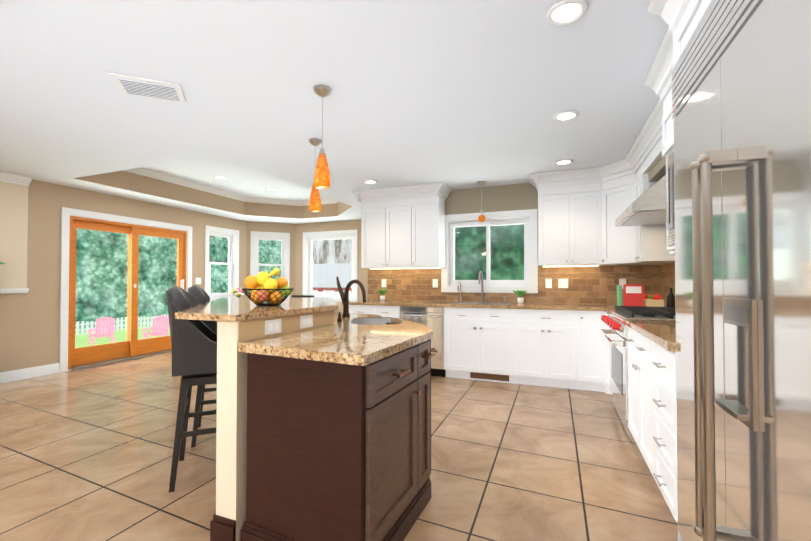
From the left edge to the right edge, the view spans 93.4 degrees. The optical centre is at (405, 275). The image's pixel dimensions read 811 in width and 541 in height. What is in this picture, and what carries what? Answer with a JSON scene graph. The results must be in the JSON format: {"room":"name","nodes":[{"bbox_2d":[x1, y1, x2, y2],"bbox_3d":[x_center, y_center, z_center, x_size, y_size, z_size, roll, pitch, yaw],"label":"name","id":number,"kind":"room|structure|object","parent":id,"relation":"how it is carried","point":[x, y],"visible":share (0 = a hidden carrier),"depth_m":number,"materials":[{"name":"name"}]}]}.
{"room":"kitchen","nodes":[
{"label":"kitchen","id":0,"kind":"room"},
{"bbox_2d":[0,176,621,371],"bbox_3d":[-1.530,0.001,2.853,7.480,2.460,10.050,0,-1,21],"label":"wall","id":1,"kind":"structure","parent":0,"point":[30,235],"depth_m":4.95,"materials":[{"name":"beige paint"}]},
{"bbox_2d":[0,172,59,382],"bbox_3d":[-1.530,0.002,2.853,7.180,2.459,9.750,0,-1,21],"label":"wall trim","id":2,"kind":"structure","parent":1,"relation":"attached to","point":[19,374],"depth_m":4.63,"materials":[{"name":"white wood"}]},
{"bbox_2d":[59,207,191,371],"bbox_3d":[-4.188,0.191,5.924,0.290,2.170,1.940,0,-1,21],"label":"sliding door","id":3,"kind":"structure","parent":1,"relation":"in","point":[131,348],"depth_m":5.69,"materials":[{"name":"orange wood"}]},
{"bbox_2d":[195,278,200,283],"bbox_3d":[-3.773,0.091,6.960,0.008,0.120,0.115,0,-1,21],"label":"switch plate","id":4,"kind":"object","parent":1,"relation":"attached to","point":[197,280],"visible":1,"depth_m":6.95,"materials":[{"name":"white plastic"}]},
{"bbox_2d":[204,225,238,300],"bbox_3d":[-3.630,-0.216,7.489,0.195,1.440,0.840,0,-1,21],"label":"nook window","id":5,"kind":"structure","parent":1,"relation":"in","point":[231,236],"depth_m":7.59,"materials":[{"name":"white wood"}]},
{"bbox_2d":[250,231,289,297],"bbox_3d":[-2.934,-0.215,8.285,0.830,1.460,0.195,0,-1,-24],"label":"nook window","id":6,"kind":"structure","parent":1,"relation":"in","point":[257,237],"depth_m":8.28,"materials":[{"name":"white wood"}]},
{"bbox_2d":[302,230,357,300],"bbox_3d":[-1.594,-0.219,8.172,1.380,1.465,0.195,0,-1,21],"label":"nook window","id":7,"kind":"structure","parent":1,"relation":"in","point":[309,238],"depth_m":8.18,"materials":[{"name":"white wood"}]},
{"bbox_2d":[361,198,415,268],"bbox_3d":[-0.188,-0.579,5.418,0.817,0.935,0.328,0,-1,21],"label":"upper cabinet","id":8,"kind":"object","parent":1,"relation":"attached to","point":[402,226],"depth_m":5.26,"materials":[{"name":"white wood"}]},
{"bbox_2d":[370,268,438,268],"bbox_3d":[-0.018,-0.105,5.404,1.040,0.011,0.060,0,-1,21],"label":"under-cabinet light strip","id":9,"kind":"object","parent":8,"relation":"attached to","point":[438,268],"depth_m":5.37,"materials":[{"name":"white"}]},
{"bbox_2d":[416,194,445,267],"bbox_3d":[0.289,-0.582,5.231,0.438,0.935,0.328,0,-1,21],"label":"upper cabinet","id":10,"kind":"object","parent":1,"relation":"attached to","point":[430,208],"depth_m":5.07,"materials":[{"name":"white wood"}]},
{"bbox_2d":[441,209,537,292],"bbox_3d":[1.120,-0.312,5.172,1.270,1.075,0.170,0,-1,21],"label":"kitchen window","id":11,"kind":"structure","parent":1,"relation":"in","point":[528,220],"depth_m":5.12,"materials":[{"name":"white wood"}]},
{"bbox_2d":[368,265,655,304],"bbox_3d":[1.178,0.116,5.069,3.749,0.463,0.007,0,-1,21],"label":"tile backsplash","id":12,"kind":"structure","parent":1,"relation":"attached to","point":[593,285],"depth_m":4.82,"materials":[{"name":"brown tile"}]},
{"bbox_2d":[382,279,385,286],"bbox_3d":[-0.319,0.107,5.646,0.075,0.118,0.008,0,-1,21],"label":"outlet","id":13,"kind":"object","parent":12,"relation":"attached to","point":[383,280],"depth_m":5.64,"materials":[{"name":"white plastic"}]},
{"bbox_2d":[433,279,437,286],"bbox_3d":[0.416,0.103,5.358,0.075,0.118,0.008,0,-1,21],"label":"outlet","id":14,"kind":"object","parent":12,"relation":"attached to","point":[435,281],"depth_m":5.35,"materials":[{"name":"white plastic"}]},
{"bbox_2d":[545,279,551,287],"bbox_3d":[1.804,0.095,4.816,0.075,0.118,0.008,0,-1,21],"label":"outlet","id":15,"kind":"object","parent":12,"relation":"attached to","point":[548,282],"depth_m":4.81,"materials":[{"name":"white plastic"}]},
{"bbox_2d":[558,279,567,287],"bbox_3d":[1.963,0.094,4.754,0.115,0.118,0.008,0,-1,21],"label":"outlet","id":16,"kind":"object","parent":12,"relation":"attached to","point":[562,283],"depth_m":4.75,"materials":[{"name":"white plastic"}]},
{"bbox_2d":[619,279,625,288],"bbox_3d":[2.568,0.091,4.517,0.075,0.118,0.008,0,-1,21],"label":"outlet","id":17,"kind":"object","parent":12,"relation":"attached to","point":[621,281],"depth_m":4.52,"materials":[{"name":"white plastic"}]},
{"bbox_2d":[536,184,563,265],"bbox_3d":[1.826,-0.590,4.630,0.402,0.935,0.328,0,-1,21],"label":"upper cabinet","id":18,"kind":"object","parent":1,"relation":"attached to","point":[550,196],"depth_m":4.51,"materials":[{"name":"white wood"}]},
{"bbox_2d":[564,180,607,265],"bbox_3d":[2.107,-0.592,4.501,0.445,0.935,0.365,0,-1,21],"label":"upper cabinet","id":19,"kind":"object","parent":1,"relation":"attached to","point":[580,211],"depth_m":4.39,"materials":[{"name":"white wood"}]},
{"bbox_2d":[596,168,661,265],"bbox_3d":[2.485,-0.597,4.206,0.675,0.935,0.677,0,-1,21],"label":"upper cabinet","id":20,"kind":"object","parent":1,"relation":"attached to","point":[613,191],"depth_m":4.19,"materials":[{"name":"white wood"}]},
{"bbox_2d":[543,265,597,266],"bbox_3d":[1.989,-0.116,4.620,0.610,0.011,0.060,0,-1,21],"label":"under-cabinet light strip","id":21,"kind":"object","parent":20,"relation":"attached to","point":[586,265],"depth_m":4.57,"materials":[{"name":"white plastic"}]},
{"bbox_2d":[632,164,639,263],"bbox_3d":[2.475,-0.602,3.806,0.365,0.935,0.281,0,-1,21],"label":"upper cabinet","id":22,"kind":"object","parent":1,"relation":"attached to","point":[635,167],"depth_m":3.91,"materials":[{"name":"white wood"}]},
{"bbox_2d":[615,175,665,226],"bbox_3d":[2.138,-0.681,3.186,0.577,0.406,0.878,0,-1,21],"label":"range hood","id":23,"kind":"object","parent":1,"relation":"attached to","point":[648,207],"visible":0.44,"depth_m":2.87,"materials":[{"name":"silver metal"}]},
{"bbox_2d":[640,160,674,263],"bbox_3d":[2.440,-0.604,3.667,0.328,0.935,0.236,0,-1,21],"label":"upper cabinet","id":24,"kind":"object","parent":1,"relation":"attached to","point":[653,250],"depth_m":3.58,"materials":[{"name":"white wood"}]},
{"bbox_2d":[656,263,674,306],"bbox_3d":[2.351,-0.083,2.932,0.007,0.799,3.090,0,-1,21],"label":"tile backsplash","id":25,"kind":"structure","parent":1,"relation":"attached to","point":[665,273],"depth_m":4.15,"materials":[{"name":"brown tile"}]},
{"bbox_2d":[660,80,674,159],"bbox_3d":[1.695,-0.920,1.945,0.497,0.355,0.758,0,-1,21],"label":"upper cabinet","id":26,"kind":"object","parent":1,"relation":"attached to","point":[666,121],"depth_m":2.31,"materials":[{"name":"white wood"}]},
{"bbox_2d":[666,150,674,246],"bbox_3d":[1.654,-0.462,1.953,0.470,0.556,0.676,0,-1,21],"label":"microwave oven","id":27,"kind":"object","parent":26,"relation":"in","point":[670,216],"visible":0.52,"depth_m":2.21,"materials":[{"name":"silver metal"}]},
{"bbox_2d":[664,160,674,255],"bbox_3d":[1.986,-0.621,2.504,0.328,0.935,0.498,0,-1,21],"label":"upper cabinet","id":28,"kind":"object","parent":1,"relation":"attached to","point":[671,250],"depth_m":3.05,"materials":[{"name":"white wood"}]},
{"bbox_2d":[676,0,710,47],"bbox_3d":[1.280,-1.154,1.023,0.597,0.197,1.265,0,-1,21],"label":"upper cabinet","id":29,"kind":"object","parent":1,"relation":"attached to","point":[689,13],"depth_m":1.58,"materials":[{"name":"white wood"}]},
{"bbox_3d":[-1.831,0.646,7.304,3.509,0.280,1.799,0,-1,21],"label":"window bench","id":30,"kind":"object","parent":1,"relation":"attached to","visible":0},
{"bbox_2d":[230,288,243,297],"bbox_3d":[-3.320,0.373,7.598,0.283,0.272,0.286,0,-1,21],"label":"flower vase","id":31,"kind":"object","parent":30,"relation":"on","point":[238,291],"visible":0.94,"depth_m":7.56,"materials":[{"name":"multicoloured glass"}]},
{"bbox_2d":[0,0,668,223],"bbox_3d":[-1.530,-1.424,2.873,7.480,0.390,10.050,0,-1,21],"label":"ceiling","id":32,"kind":"structure","parent":0,"point":[461,94],"depth_m":2.62,"materials":[{"name":"white paint"}]},
{"bbox_2d":[108,72,185,102],"bbox_3d":[-1.673,-1.226,2.503,0.380,0.015,0.250,0,-1,-22],"label":"ceiling vent","id":33,"kind":"object","parent":32,"relation":"in","point":[134,85],"visible":1,"depth_m":2.48,"materials":[{"name":"white metal"}]},
{"bbox_2d":[214,176,225,178],"bbox_3d":[-2.863,-1.518,5.892,0.162,0.010,0.162,0,-1,12],"label":"recessed light","id":34,"kind":"object","parent":32,"relation":"in","point":[218,177],"depth_m":5.90,"materials":[{"name":"white"}]},
{"bbox_2d":[309,138,321,211],"bbox_3d":[-0.812,-0.900,3.439,0.120,0.639,0.120,0,-1,21],"label":"pendant lamp","id":35,"kind":"object","parent":32,"relation":"hanging from","point":[315,202],"visible":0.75,"depth_m":3.40,"materials":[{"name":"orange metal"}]},
{"bbox_2d":[313,85,331,188],"bbox_3d":[-0.548,-0.908,2.520,0.120,0.649,0.120,0,-1,21],"label":"pendant lamp","id":36,"kind":"object","parent":32,"relation":"hanging from","point":[322,179],"visible":1,"depth_m":2.49,"materials":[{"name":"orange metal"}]},
{"bbox_2d":[364,180,377,183],"bbox_3d":[-0.442,-1.193,4.856,0.182,0.010,0.182,0,-1,12],"label":"recessed light","id":37,"kind":"object","parent":32,"relation":"in","point":[366,181],"depth_m":4.86,"materials":[{"name":"white"}]},
{"bbox_2d":[477,181,485,221],"bbox_3d":[0.971,-0.941,4.869,0.120,0.514,0.120,0,-1,21],"label":"light","id":38,"kind":"object","parent":32,"relation":"hanging from","point":[481,218],"visible":1,"depth_m":4.84,"materials":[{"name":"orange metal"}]},
{"bbox_2d":[555,159,572,165],"bbox_3d":[1.683,-1.204,4.057,0.182,0.010,0.182,1,-1,-42],"label":"recessed light","id":39,"kind":"object","parent":32,"relation":"in","point":[566,161],"depth_m":4.06,"materials":[{"name":"white"}]},
{"bbox_2d":[553,110,578,121],"bbox_3d":[1.230,-1.221,2.925,0.182,0.010,0.182,0,-1,12],"label":"recessed light","id":40,"kind":"object","parent":32,"relation":"in","point":[564,116],"depth_m":2.92,"materials":[{"name":"white"}]},
{"bbox_2d":[546,0,587,26],"bbox_3d":[0.758,-1.237,1.800,0.182,0.010,0.182,0,-1,12],"label":"recessed light","id":41,"kind":"object","parent":32,"relation":"in","point":[562,13],"depth_m":1.80,"materials":[{"name":"white"}]},
{"bbox_2d":[0,352,677,540],"bbox_3d":[-1.530,1.261,2.834,7.480,0.060,10.050,0,-1,21],"label":"floor","id":42,"kind":"structure","parent":0,"point":[86,454],"depth_m":2.47,"materials":[{"name":"tile"}]},
{"bbox_2d":[166,286,216,492],"bbox_3d":[-1.245,0.643,2.439,0.489,1.165,0.440,0,-1,-24],"label":"bar stool","id":43,"kind":"object","parent":42,"relation":"on","point":[194,351],"visible":0.65,"depth_m":2.23,"materials":[{"name":"black leather"}]},
{"bbox_2d":[188,285,216,447],"bbox_3d":[-1.447,0.651,3.022,0.489,1.165,0.440,0,-1,-24],"label":"bar stool","id":44,"kind":"object","parent":42,"relation":"on","point":[199,295],"visible":0.23,"depth_m":2.80,"materials":[{"name":"black wood"}]},
{"bbox_2d":[292,295,313,297],"bbox_3d":[-1.697,0.790,5.876,0.396,0.970,0.418,0,-1,21],"label":"dining chair","id":45,"kind":"object","parent":42,"relation":"on","point":[302,296],"visible":0.04,"depth_m":6.04,"materials":[{"name":"brown wood"}]},
{"bbox_2d":[175,306,437,540],"bbox_3d":[-0.418,0.720,2.489,1.408,1.012,1.799,0,-1,21],"label":"kitchen island","id":46,"kind":"object","parent":42,"relation":"on","point":[323,426],"depth_m":1.65,"materials":[{"name":"brown wood"}]},
{"bbox_2d":[175,298,342,317],"bbox_3d":[-1.145,0.203,2.752,1.567,0.030,1.722,0,-1,21],"label":"island countertop","id":47,"kind":"structure","parent":46,"relation":"on","point":[221,307],"depth_m":2.17,"materials":[{"name":"beige stone"}]},
{"bbox_2d":[241,268,293,305],"bbox_3d":[-0.850,0.064,2.366,0.309,0.233,0.309,0,-1,21],"label":"fruit bowl","id":48,"kind":"object","parent":47,"relation":"on","point":[263,286],"visible":1,"depth_m":2.31,"materials":[{"name":"food"}]},
{"bbox_2d":[336,277,366,320],"bbox_3d":[-0.449,0.159,2.833,0.347,0.313,0.338,0,-1,21],"label":"island faucet","id":49,"kind":"object","parent":47,"relation":"on","point":[344,295],"visible":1,"depth_m":2.93,"materials":[{"name":"brown metal"}]},
{"bbox_2d":[349,305,376,314],"bbox_3d":[-0.458,0.831,5.367,0.438,0.876,0.617,0,-1,21],"label":"base cabinet","id":50,"kind":"object","parent":42,"relation":"on","point":[361,309],"depth_m":5.09,"materials":[{"name":"white wood"}]},
{"bbox_2d":[377,306,399,317],"bbox_3d":[-0.163,0.829,5.252,0.425,0.876,0.617,0,-1,21],"label":"base cabinet","id":51,"kind":"object","parent":42,"relation":"on","point":[388,311],"depth_m":4.95,"materials":[{"name":"white wood"}]},
{"bbox_2d":[400,306,445,376],"bbox_3d":[0.297,0.827,5.042,0.576,0.873,0.673,0,-1,21],"label":"dishwasher","id":52,"kind":"object","parent":42,"relation":"on","point":[432,318],"visible":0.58,"depth_m":4.72,"materials":[{"name":"silver metal"}]},
{"bbox_2d":[444,307,520,383],"bbox_3d":[1.001,0.822,4.798,0.906,0.876,0.617,0,-1,21],"label":"base cabinet","id":53,"kind":"object","parent":42,"relation":"on","point":[484,344],"depth_m":4.51,"materials":[{"name":"white wood"}]},
{"bbox_2d":[349,300,664,310],"bbox_3d":[1.058,0.364,4.761,3.747,0.039,0.655,0,-1,21],"label":"countertop","id":54,"kind":"structure","parent":53,"relation":"on","point":[534,306],"depth_m":4.56,"materials":[{"name":"stone"}]},
{"bbox_2d":[378,289,387,300],"bbox_3d":[-0.338,0.268,5.482,0.164,0.170,0.195,0,-1,21],"label":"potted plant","id":55,"kind":"object","parent":54,"relation":"on","point":[382,292],"visible":1,"depth_m":5.46,"materials":[{"name":"green plant"}]},
{"bbox_2d":[450,302,511,304],"bbox_3d":[0.948,0.366,4.805,0.728,0.034,0.378,0,-1,21],"label":"sink","id":56,"kind":"object","parent":54,"relation":"in","point":[482,303],"visible":0.19,"depth_m":4.95,"materials":[{"name":"silver metal"}]},
{"bbox_2d":[458,271,505,302],"bbox_3d":[0.978,0.139,4.956,0.608,0.413,0.234,0,-1,21],"label":"kitchen faucet","id":57,"kind":"object","parent":54,"relation":"on","point":[480,279],"visible":1,"depth_m":5.03,"materials":[{"name":"silver metal"}]},
{"bbox_2d":[513,290,526,302],"bbox_3d":[1.439,0.259,4.810,0.169,0.170,0.188,0,-1,21],"label":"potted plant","id":58,"kind":"object","parent":54,"relation":"on","point":[520,293],"visible":1,"depth_m":4.77,"materials":[{"name":"green plant"}]},
{"bbox_2d":[521,309,572,388],"bbox_3d":[1.674,0.818,4.534,0.770,0.876,0.617,0,-1,21],"label":"base cabinet","id":59,"kind":"object","parent":42,"relation":"on","point":[568,349],"depth_m":4.26,"materials":[{"name":"white wood"}]},
{"bbox_2d":[569,310,596,390],"bbox_3d":[2.078,0.816,4.355,0.342,0.876,0.657,0,-1,21],"label":"base cabinet","id":60,"kind":"object","parent":42,"relation":"on","point":[582,324],"depth_m":4.12,"materials":[{"name":"white wood"}]},
{"bbox_2d":[597,311,611,393],"bbox_3d":[2.316,0.807,3.767,0.685,0.876,0.385,0,-1,21],"label":"base cabinet","id":61,"kind":"object","parent":42,"relation":"on","point":[603,351],"depth_m":4.04,"materials":[{"name":"white wood"}]},
{"bbox_2d":[602,307,614,313],"bbox_3d":[2.318,0.349,3.741,0.657,0.039,0.329,0,-1,21],"label":"countertop","id":62,"kind":"structure","parent":61,"relation":"on","point":[606,309],"depth_m":3.88,"materials":[{"name":"stone"}]},
{"bbox_2d":[617,284,643,305],"bbox_3d":[2.241,0.207,3.817,0.200,0.245,0.223,0,-1,21],"label":"cookbooks","id":63,"kind":"object","parent":62,"relation":"on","point":[633,294],"visible":0.73,"depth_m":3.72,"materials":[{"name":"red paper"}]},
{"bbox_2d":[644,294,663,306],"bbox_3d":[2.417,0.254,3.739,0.150,0.148,0.200,0,-1,21],"label":"basket","id":64,"kind":"object","parent":62,"relation":"on","point":[656,300],"visible":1,"depth_m":3.66,"materials":[{"name":"brown wicker"}]},
{"bbox_2d":[667,288,674,306],"bbox_3d":[2.508,0.219,3.607,0.064,0.215,0.064,0,-1,21],"label":"oil bottle","id":65,"kind":"object","parent":62,"relation":"on","point":[670,299],"visible":0.69,"depth_m":3.59,"materials":[{"name":"black glass"}]},
{"bbox_2d":[598,306,675,442],"bbox_3d":[2.038,0.738,3.171,0.714,0.985,0.920,0,-1,21],"label":"range","id":66,"kind":"object","parent":42,"relation":"on","point":[616,340],"visible":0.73,"depth_m":3.06,"materials":[{"name":"silver metal"}]},
{"bbox_2d":[626,326,648,466],"bbox_3d":[1.786,0.786,2.332,0.628,0.876,0.816,0,-1,21],"label":"base cabinet","id":67,"kind":"object","parent":42,"relation":"on","point":[638,344],"depth_m":2.44,"materials":[{"name":"white wood"}]},
{"bbox_2d":[623,318,675,350],"bbox_3d":[1.705,0.326,2.163,0.652,0.039,1.205,0,-1,21],"label":"countertop","id":68,"kind":"structure","parent":67,"relation":"on","point":[661,333],"depth_m":2.19,"materials":[{"name":"stone"}]},
{"bbox_2d":[649,339,677,521],"bbox_3d":[1.578,0.778,1.800,0.628,0.876,0.443,0,-1,21],"label":"base cabinet","id":69,"kind":"object","parent":42,"relation":"on","point":[662,362],"depth_m":1.89,"materials":[{"name":"white wood"}]},
{"bbox_2d":[672,0,810,540],"bbox_3d":[1.224,0.139,1.026,0.716,2.132,1.223,0,-1,21],"label":"refrigerator","id":70,"kind":"object","parent":42,"relation":"on","point":[741,91],"visible":1,"depth_m":1.07,"materials":[{"name":"silver metal"}]},
{"label":"outside","id":71,"kind":"structure","parent":0,"visible":0},
{"bbox_2d":[75,224,523,347],"bbox_3d":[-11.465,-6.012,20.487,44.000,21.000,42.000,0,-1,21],"label":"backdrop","id":72,"kind":"structure","parent":71,"point":[500,241],"depth_m":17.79,"materials":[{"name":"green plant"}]},
{"bbox_2d":[86,317,117,344],"bbox_3d":[-10.371,1.905,13.104,0.740,0.947,0.814,0,-1,-29],"label":"garden chair","id":73,"kind":"object","parent":72,"relation":"on","point":[106,326],"depth_m":13.29,"materials":[{"name":"pink plastic"}]},
{"bbox_2d":[140,316,169,338],"bbox_3d":[-8.728,1.910,13.437,0.740,0.947,0.814,0,-1,-14],"label":"garden chair","id":74,"kind":"object","parent":72,"relation":"on","point":[158,330],"depth_m":13.66,"materials":[{"name":"pink plastic"}]}
]}

